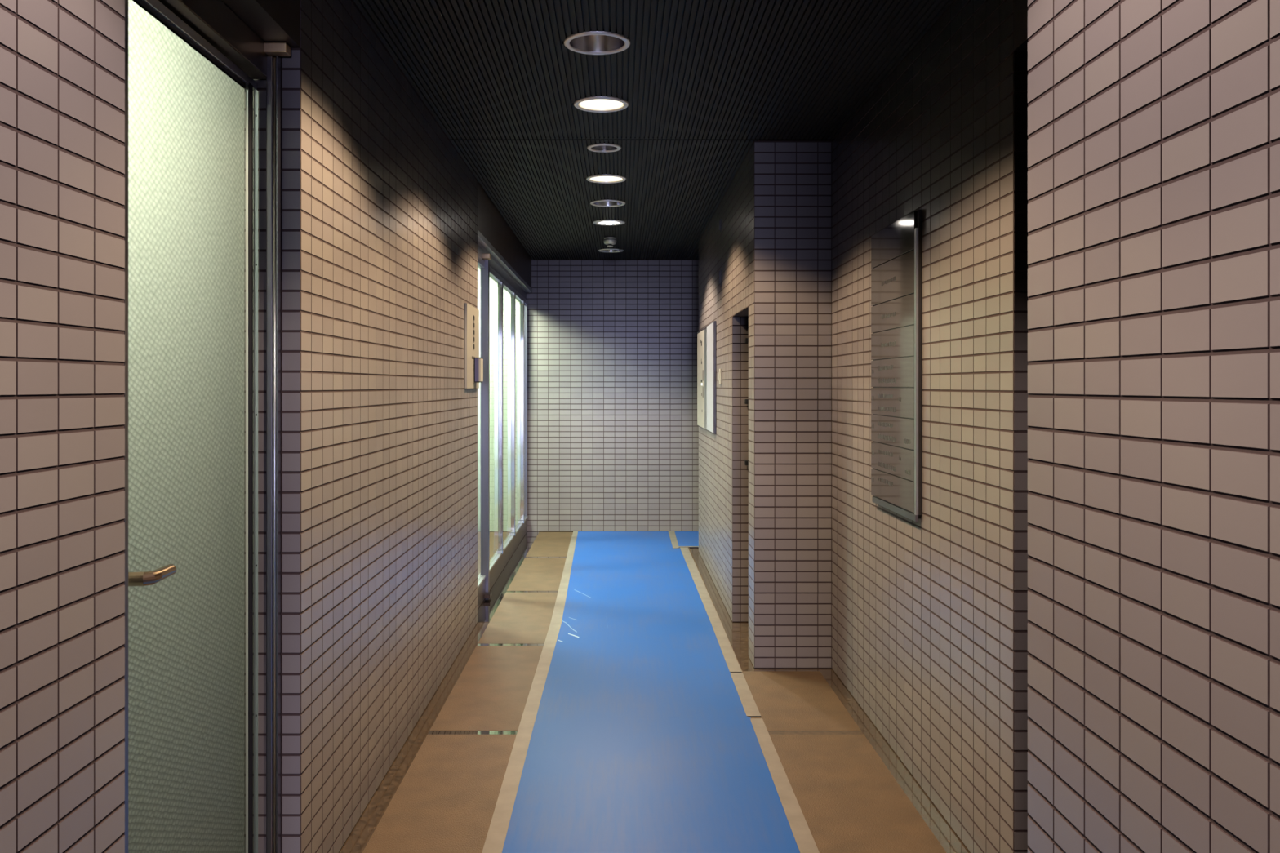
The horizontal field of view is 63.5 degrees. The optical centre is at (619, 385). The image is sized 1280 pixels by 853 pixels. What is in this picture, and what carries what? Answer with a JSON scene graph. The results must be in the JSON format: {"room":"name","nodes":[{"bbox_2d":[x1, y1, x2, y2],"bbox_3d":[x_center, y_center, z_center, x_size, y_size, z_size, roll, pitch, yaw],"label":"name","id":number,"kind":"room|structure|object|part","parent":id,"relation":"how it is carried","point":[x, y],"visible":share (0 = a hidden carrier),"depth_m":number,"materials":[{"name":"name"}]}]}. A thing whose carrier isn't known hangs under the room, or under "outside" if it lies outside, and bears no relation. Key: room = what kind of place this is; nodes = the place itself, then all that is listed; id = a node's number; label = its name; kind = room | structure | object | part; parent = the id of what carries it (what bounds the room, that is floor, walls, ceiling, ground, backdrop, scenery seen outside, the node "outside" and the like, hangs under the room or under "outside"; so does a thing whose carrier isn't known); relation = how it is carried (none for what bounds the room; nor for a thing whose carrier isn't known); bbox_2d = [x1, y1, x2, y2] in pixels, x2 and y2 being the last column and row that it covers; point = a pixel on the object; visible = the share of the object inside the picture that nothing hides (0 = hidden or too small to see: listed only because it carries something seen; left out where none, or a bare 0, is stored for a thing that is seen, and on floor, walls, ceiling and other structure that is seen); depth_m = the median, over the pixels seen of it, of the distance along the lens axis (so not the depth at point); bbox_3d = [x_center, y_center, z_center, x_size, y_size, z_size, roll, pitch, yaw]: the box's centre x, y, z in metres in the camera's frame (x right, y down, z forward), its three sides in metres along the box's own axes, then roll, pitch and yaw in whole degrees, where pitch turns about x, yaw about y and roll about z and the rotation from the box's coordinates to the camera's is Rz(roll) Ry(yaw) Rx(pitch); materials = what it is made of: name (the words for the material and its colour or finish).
{"room":"building corridor","nodes":[
{"label":"building corridor","id":0,"kind":"room"},
{"bbox_2d":[0,0,477,852],"bbox_3d":[-0.895,-0.045,-1.125,0.210,2.720,13.750,0,0,0],"label":"wall","id":1,"kind":"structure","parent":0,"point":[379,205],"depth_m":2.56,"materials":[{"name":"grey tile"}]},
{"bbox_2d":[124,0,267,852],"bbox_3d":[-0.895,0.238,2.080,0.209,2.153,0.961,0,0,0],"label":"door","id":2,"kind":"structure","parent":1,"relation":"in","point":[190,65],"depth_m":2.16,"materials":[{"name":"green glass"}]},
{"bbox_3d":[-0.860,0.342,1.863,0.084,0.026,0.098,0,0,0],"label":"lever handle","id":3,"kind":"part","parent":2,"relation":"part of","materials":[{"name":"gold metal"}]},
{"bbox_3d":[-0.914,-0.741,2.080,0.032,0.021,0.961,0,0,0],"label":"rail","id":4,"kind":"part","parent":2,"relation":"part of","materials":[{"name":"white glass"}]},
{"bbox_2d":[464,302,479,388],"bbox_3d":[-0.782,-0.203,5.478,0.014,0.435,0.445,0,0,0],"label":"sign","id":5,"kind":"object","parent":1,"relation":"attached to","point":[471,313],"visible":1,"depth_m":5.38,"materials":[{"name":"beige"}]},
{"bbox_2d":[474,357,483,382],"bbox_3d":[-0.758,-0.084,5.548,0.036,0.134,0.104,0,0,0],"label":"card reader","id":6,"kind":"object","parent":5,"relation":"attached to","point":[478,362],"visible":1,"depth_m":5.50,"materials":[{"name":"silver plastic"}]},
{"bbox_2d":[477,229,532,608],"bbox_3d":[-0.893,0.222,7.538,0.203,2.187,3.577,0,0,0],"label":"door","id":7,"kind":"structure","parent":1,"relation":"in","point":[512,484],"depth_m":7.62,"materials":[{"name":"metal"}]},
{"bbox_3d":[-0.838,0.255,6.425,0.050,2.120,0.050,0,0,0],"label":"post","id":8,"kind":"part","parent":7,"relation":"part of","materials":[{"name":"silver metal"}]},
{"bbox_3d":[-0.851,0.222,6.824,0.008,1.903,0.791,0,0,0],"label":"pane","id":9,"kind":"part","parent":7,"relation":"part of","materials":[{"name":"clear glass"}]},
{"bbox_3d":[-0.855,-0.750,7.538,0.040,0.040,3.577,0,0,0],"label":"rail","id":10,"kind":"part","parent":7,"relation":"part of","materials":[{"name":"silver metal"}]},
{"bbox_3d":[-0.854,1.250,7.538,0.042,0.130,3.577,0,0,0],"label":"rail","id":11,"kind":"part","parent":7,"relation":"part of","materials":[{"name":"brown metal"}]},
{"bbox_3d":[-0.806,-0.855,7.538,0.028,0.034,3.577,0,0,0],"label":"fascia trim","id":12,"kind":"part","parent":7,"relation":"part of","materials":[{"name":"silver metal"}]},
{"bbox_3d":[-0.851,0.222,7.647,0.008,1.903,0.844,0,0,0],"label":"pane","id":13,"kind":"part","parent":7,"relation":"part of","materials":[{"name":"clear glass"}]},
{"bbox_3d":[-0.851,0.222,8.447,0.008,1.903,0.744,0,0,0],"label":"pane","id":14,"kind":"part","parent":7,"relation":"part of","materials":[{"name":"clear glass"}]},
{"bbox_3d":[-0.851,0.222,9.051,0.008,1.903,0.452,0,0,0],"label":"pane","id":15,"kind":"part","parent":7,"relation":"part of","materials":[{"name":"clear glass"}]},
{"bbox_2d":[221,0,300,47],"bbox_3d":[-0.896,-1.121,2.107,0.208,0.567,0.910,0,0,0],"label":"lintel","id":16,"kind":"object","parent":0,"point":[272,20],"visible":0.5,"depth_m":2.42,"materials":[{"name":"brown metal"}]},
{"bbox_2d":[477,266,497,531],"bbox_3d":[-2.038,-0.045,7.515,2.325,2.720,4.030,0,0,0],"label":"wall","id":17,"kind":"structure","parent":0,"point":[493,285],"depth_m":9.33,"materials":[{"name":"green paint"}]},
{"bbox_2d":[477,180,531,288],"bbox_3d":[-0.899,-1.139,7.540,0.202,0.532,3.580,0,0,0],"label":"fascia","id":18,"kind":"object","parent":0,"point":[491,224],"visible":0.29,"depth_m":6.98,"materials":[{"name":"brown"}]},
{"bbox_2d":[526,248,698,531],"bbox_3d":[0.963,-0.045,9.430,3.675,2.720,0.200,0,0,0],"label":"wall","id":19,"kind":"structure","parent":0,"point":[613,428],"depth_m":9.33,"materials":[{"name":"grey tile"}]},
{"bbox_2d":[353,0,954,259],"bbox_3d":[-0.200,-1.347,0.765,6.000,0.417,17.530,0,0,0],"label":"ceiling","id":20,"kind":"structure","parent":0,"point":[700,82],"depth_m":3.96,"materials":[{"name":"black metal"}]},
{"bbox_2d":[564,28,631,54],"bbox_3d":[-0.075,-1.192,3.430,0.222,0.121,0.222,0,0,0],"label":"recessed light","id":21,"kind":"object","parent":20,"relation":"in","point":[592,42],"visible":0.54,"depth_m":3.50,"materials":[{"name":"silver metal"}]},
{"bbox_2d":[573,94,628,112],"bbox_3d":[-0.075,-1.192,4.178,0.222,0.121,0.222,0,0,0],"label":"recessed light","id":22,"kind":"object","parent":20,"relation":"in","point":[596,104],"visible":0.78,"depth_m":4.18,"materials":[{"name":"silver metal"}]},
{"bbox_2d":[579,98,622,109],"bbox_3d":[-0.075,-1.140,4.178,0.178,0.002,0.178,0,0,0],"label":"diffuser","id":23,"kind":"object","parent":22,"relation":"attached to","point":[584,104],"depth_m":4.18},
{"bbox_2d":[586,142,621,152],"bbox_3d":[-0.075,-1.192,4.940,0.164,0.121,0.164,0,0,0],"label":"recessed light","id":24,"kind":"object","parent":20,"relation":"in","point":[601,148],"visible":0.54,"depth_m":4.98,"materials":[{"name":"silver metal"}]},
{"bbox_2d":[586,173,626,183],"bbox_3d":[-0.075,-1.192,5.680,0.222,0.121,0.222,0,0,0],"label":"recessed light","id":25,"kind":"object","parent":20,"relation":"in","point":[602,179],"visible":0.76,"depth_m":5.69,"materials":[{"name":"silver metal"}]},
{"bbox_2d":[590,176,622,181],"bbox_3d":[-0.075,-1.140,5.680,0.178,0.002,0.178,0,0,0],"label":"diffuser","id":26,"kind":"object","parent":25,"relation":"attached to","point":[592,178],"depth_m":5.70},
{"bbox_2d":[590,198,625,206],"bbox_3d":[-0.075,-1.192,6.440,0.222,0.121,0.222,0,0,0],"label":"recessed light","id":27,"kind":"object","parent":20,"relation":"in","point":[601,202],"visible":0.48,"depth_m":6.50,"materials":[{"name":"silver metal"}]},
{"bbox_2d":[592,217,625,225],"bbox_3d":[-0.075,-1.188,7.200,0.226,0.131,0.226,0,0,0],"label":"recessed light","id":28,"kind":"object","parent":20,"relation":"in","point":[602,222],"visible":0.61,"depth_m":7.17,"materials":[{"name":"silver metal"}]},
{"bbox_3d":[-0.075,-1.180,7.200,0.110,0.116,0.110,0,0,0],"label":"bulb","id":29,"kind":"part","parent":28,"relation":"part of","materials":[{"name":"white glass"}]},
{"bbox_2d":[603,236,617,247],"bbox_3d":[-0.075,-1.101,7.930,0.104,0.073,0.104,0,0,0],"label":"smoke detector","id":30,"kind":"object","parent":20,"relation":"attached to","point":[610,241],"visible":1,"depth_m":7.89,"materials":[{"name":"white"}]},
{"bbox_2d":[598,247,623,252],"bbox_3d":[-0.075,-1.192,8.690,0.216,0.121,0.216,0,0,0],"label":"recessed light","id":31,"kind":"object","parent":20,"relation":"in","point":[601,250],"visible":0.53,"depth_m":8.74,"materials":[{"name":"silver metal"}]},
{"bbox_2d":[338,531,969,852],"bbox_3d":[-0.200,1.415,0.765,6.000,0.200,17.530,0,0,0],"label":"floor","id":32,"kind":"structure","parent":0,"point":[440,793],"depth_m":3.75,"materials":[{"name":"tile"}]},
{"bbox_2d":[264,42,290,852],"bbox_3d":[-0.841,0.239,2.538,0.058,2.152,0.045,0,0,0],"label":"post","id":33,"kind":"object","parent":32,"relation":"on","point":[273,78],"visible":1,"depth_m":2.54,"materials":[{"name":"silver metal"}]},
{"bbox_3d":[-0.848,0.255,2.540,0.009,2.120,0.009,0,0,0],"label":"rod","id":34,"kind":"part","parent":33,"relation":"part of","materials":[{"name":"silver metal"}]},
{"bbox_3d":[-0.841,0.253,2.547,0.004,2.125,0.025,0,0,0],"label":"plate","id":35,"kind":"part","parent":33,"relation":"part of","materials":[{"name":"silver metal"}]},
{"bbox_2d":[481,531,577,852],"bbox_3d":[-0.370,1.311,3.655,0.097,0.001,11.310,0,0,0],"label":"tape","id":36,"kind":"object","parent":32,"relation":"on","point":[499,826],"visible":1,"depth_m":3.92,"materials":[{"name":"beige plastic"}]},
{"bbox_2d":[536,531,748,717],"bbox_3d":[0.066,1.313,6.699,0.884,0.004,5.223,0,0,0],"label":"floor mat","id":37,"kind":"object","parent":32,"relation":"on","point":[637,637],"visible":1,"depth_m":5.34,"materials":[{"name":"blue plastic"}]},
{"bbox_2d":[668,531,679,548],"bbox_3d":[0.460,1.310,8.820,0.057,0.001,0.980,0,0,0],"label":"tape","id":38,"kind":"object","parent":37,"relation":"on","point":[672,534],"visible":1,"depth_m":8.77,"materials":[{"name":"beige plastic"}]},
{"bbox_2d":[680,547,742,671],"bbox_3d":[0.526,1.311,6.558,0.066,0.001,3.645,0,0,0],"label":"tape","id":39,"kind":"object","parent":37,"relation":"on","point":[733,665],"visible":1,"depth_m":5.89,"materials":[{"name":"beige plastic"}]},
{"bbox_2d":[729,672,760,716],"bbox_3d":[0.531,1.311,4.410,0.057,0.001,0.620,0,0,0],"label":"tape","id":40,"kind":"object","parent":37,"relation":"on","point":[748,704],"visible":1,"depth_m":4.38,"materials":[{"name":"beige plastic"}]},
{"bbox_2d":[502,717,799,852],"bbox_3d":[0.090,1.313,1.043,0.854,0.003,6.087,0,0,0],"label":"floor mat","id":41,"kind":"object","parent":32,"relation":"on","point":[587,784],"visible":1,"depth_m":3.36,"materials":[{"name":"blue plastic"}]},
{"bbox_2d":[750,718,819,852],"bbox_3d":[0.533,1.311,1.035,0.055,0.001,6.070,0,0,0],"label":"tape","id":42,"kind":"object","parent":41,"relation":"on","point":[803,837],"visible":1,"depth_m":3.33,"materials":[{"name":"beige plastic"}]},
{"bbox_2d":[675,531,698,546],"bbox_3d":[1.377,1.313,8.865,1.845,0.003,0.890,0,0,0],"label":"floor mat","id":43,"kind":"object","parent":32,"relation":"on","point":[683,538],"visible":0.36,"depth_m":8.88,"materials":[{"name":"blue plastic"}]},
{"bbox_2d":[698,151,748,622],"bbox_3d":[0.912,-0.045,6.625,0.575,2.720,3.190,0,0,0],"label":"wall","id":44,"kind":"structure","parent":0,"point":[723,474],"depth_m":5.95,"materials":[{"name":"grey tile"}]},
{"bbox_2d":[697,320,715,434],"bbox_3d":[0.614,-0.052,7.400,0.022,0.735,1.400,0,0,0],"label":"panel","id":45,"kind":"object","parent":44,"relation":"attached to","point":[706,337],"visible":1,"depth_m":7.16,"materials":[{"name":"grey"}]},
{"bbox_2d":[718,368,721,384],"bbox_3d":[0.618,-0.058,6.380,0.012,0.095,0.090,0,0,0],"label":"wall switch","id":46,"kind":"object","parent":44,"relation":"attached to","point":[720,370],"visible":1,"depth_m":6.34,"materials":[{"name":"white plastic"}]},
{"bbox_2d":[719,268,721,286],"bbox_3d":[0.619,-0.667,6.385,0.012,0.105,0.030,0,0,0],"label":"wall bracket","id":47,"kind":"object","parent":44,"relation":"attached to","point":[720,271],"visible":1,"depth_m":6.38,"materials":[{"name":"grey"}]},
{"bbox_2d":[719,218,721,231],"bbox_3d":[0.619,-0.990,6.385,0.012,0.080,0.030,0,0,0],"label":"wall bracket","id":48,"kind":"object","parent":44,"relation":"attached to","point":[720,220],"visible":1,"depth_m":6.38,"materials":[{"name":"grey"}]},
{"bbox_2d":[744,337,748,465],"bbox_3d":[0.725,0.465,5.390,0.070,1.690,0.710,0,0,0],"label":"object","id":49,"kind":"structure","parent":44,"relation":"in","point":[746,340],"depth_m":5.70,"materials":[{"name":"grey paint"}]},
{"bbox_2d":[748,137,831,668],"bbox_3d":[0.855,-0.045,4.920,0.460,2.720,0.220,0,0,0],"label":"wall pillar","id":50,"kind":"structure","parent":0,"point":[790,180],"depth_m":4.81,"materials":[{"name":"grey tile"}]},
{"bbox_2d":[831,0,1027,852],"bbox_3d":[1.123,-0.045,3.308,0.275,2.720,3.405,0,0,0],"label":"wall","id":51,"kind":"structure","parent":0,"point":[930,614],"depth_m":3.06,"materials":[{"name":"grey tile"}]},
{"bbox_2d":[871,208,921,521],"bbox_3d":[0.975,-0.066,3.672,0.019,1.019,0.605,0,0,0],"label":"board","id":52,"kind":"object","parent":51,"relation":"attached to","point":[895,249],"visible":1,"depth_m":3.62,"materials":[{"name":"grey"}]},
{"bbox_3d":[0.969,0.368,3.684,0.006,0.100,0.581,0,0,0],"label":"name panel","id":53,"kind":"part","parent":52,"relation":"part of","materials":[{"name":"grey plastic"}]},
{"bbox_3d":[0.969,0.265,3.684,0.006,0.100,0.581,0,0,0],"label":"name panel","id":54,"kind":"part","parent":52,"relation":"part of","materials":[{"name":"grey plastic"}]},
{"bbox_3d":[0.969,0.161,3.684,0.006,0.100,0.581,0,0,0],"label":"name panel","id":55,"kind":"part","parent":52,"relation":"part of","materials":[{"name":"grey plastic"}]},
{"bbox_3d":[0.969,0.058,3.684,0.006,0.100,0.581,0,0,0],"label":"name panel","id":56,"kind":"part","parent":52,"relation":"part of","materials":[{"name":"grey plastic"}]},
{"bbox_3d":[0.969,-0.046,3.684,0.006,0.100,0.581,0,0,0],"label":"name panel","id":57,"kind":"part","parent":52,"relation":"part of","materials":[{"name":"grey plastic"}]},
{"bbox_3d":[0.969,-0.149,3.684,0.006,0.100,0.581,0,0,0],"label":"name panel","id":58,"kind":"part","parent":52,"relation":"part of","materials":[{"name":"glass"}]},
{"bbox_3d":[0.969,-0.253,3.684,0.006,0.100,0.581,0,0,0],"label":"name panel","id":59,"kind":"part","parent":52,"relation":"part of","materials":[{"name":"glass"}]},
{"bbox_3d":[0.969,-0.377,3.684,0.006,0.141,0.581,0,0,0],"label":"name panel","id":60,"kind":"part","parent":52,"relation":"part of","materials":[{"name":"glass"}]},
{"bbox_3d":[0.969,-0.512,3.684,0.006,0.125,0.581,0,0,0],"label":"name panel","id":61,"kind":"part","parent":52,"relation":"part of","materials":[{"name":"glass"}]},
{"bbox_2d":[1013,0,1027,50],"bbox_3d":[1.093,-1.121,2.096,0.215,0.567,0.983,0,0,0],"label":"lintel","id":62,"kind":"object","parent":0,"point":[1020,6],"visible":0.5,"depth_m":2.54,"materials":[{"name":"brown"}]},
{"bbox_2d":[1027,0,1279,852],"bbox_3d":[0.946,-0.045,-3.197,0.628,2.720,9.605,0,0,0],"label":"wall","id":63,"kind":"structure","parent":0,"point":[1153,126],"depth_m":1.23,"materials":[{"name":"grey tile"}]}
]}

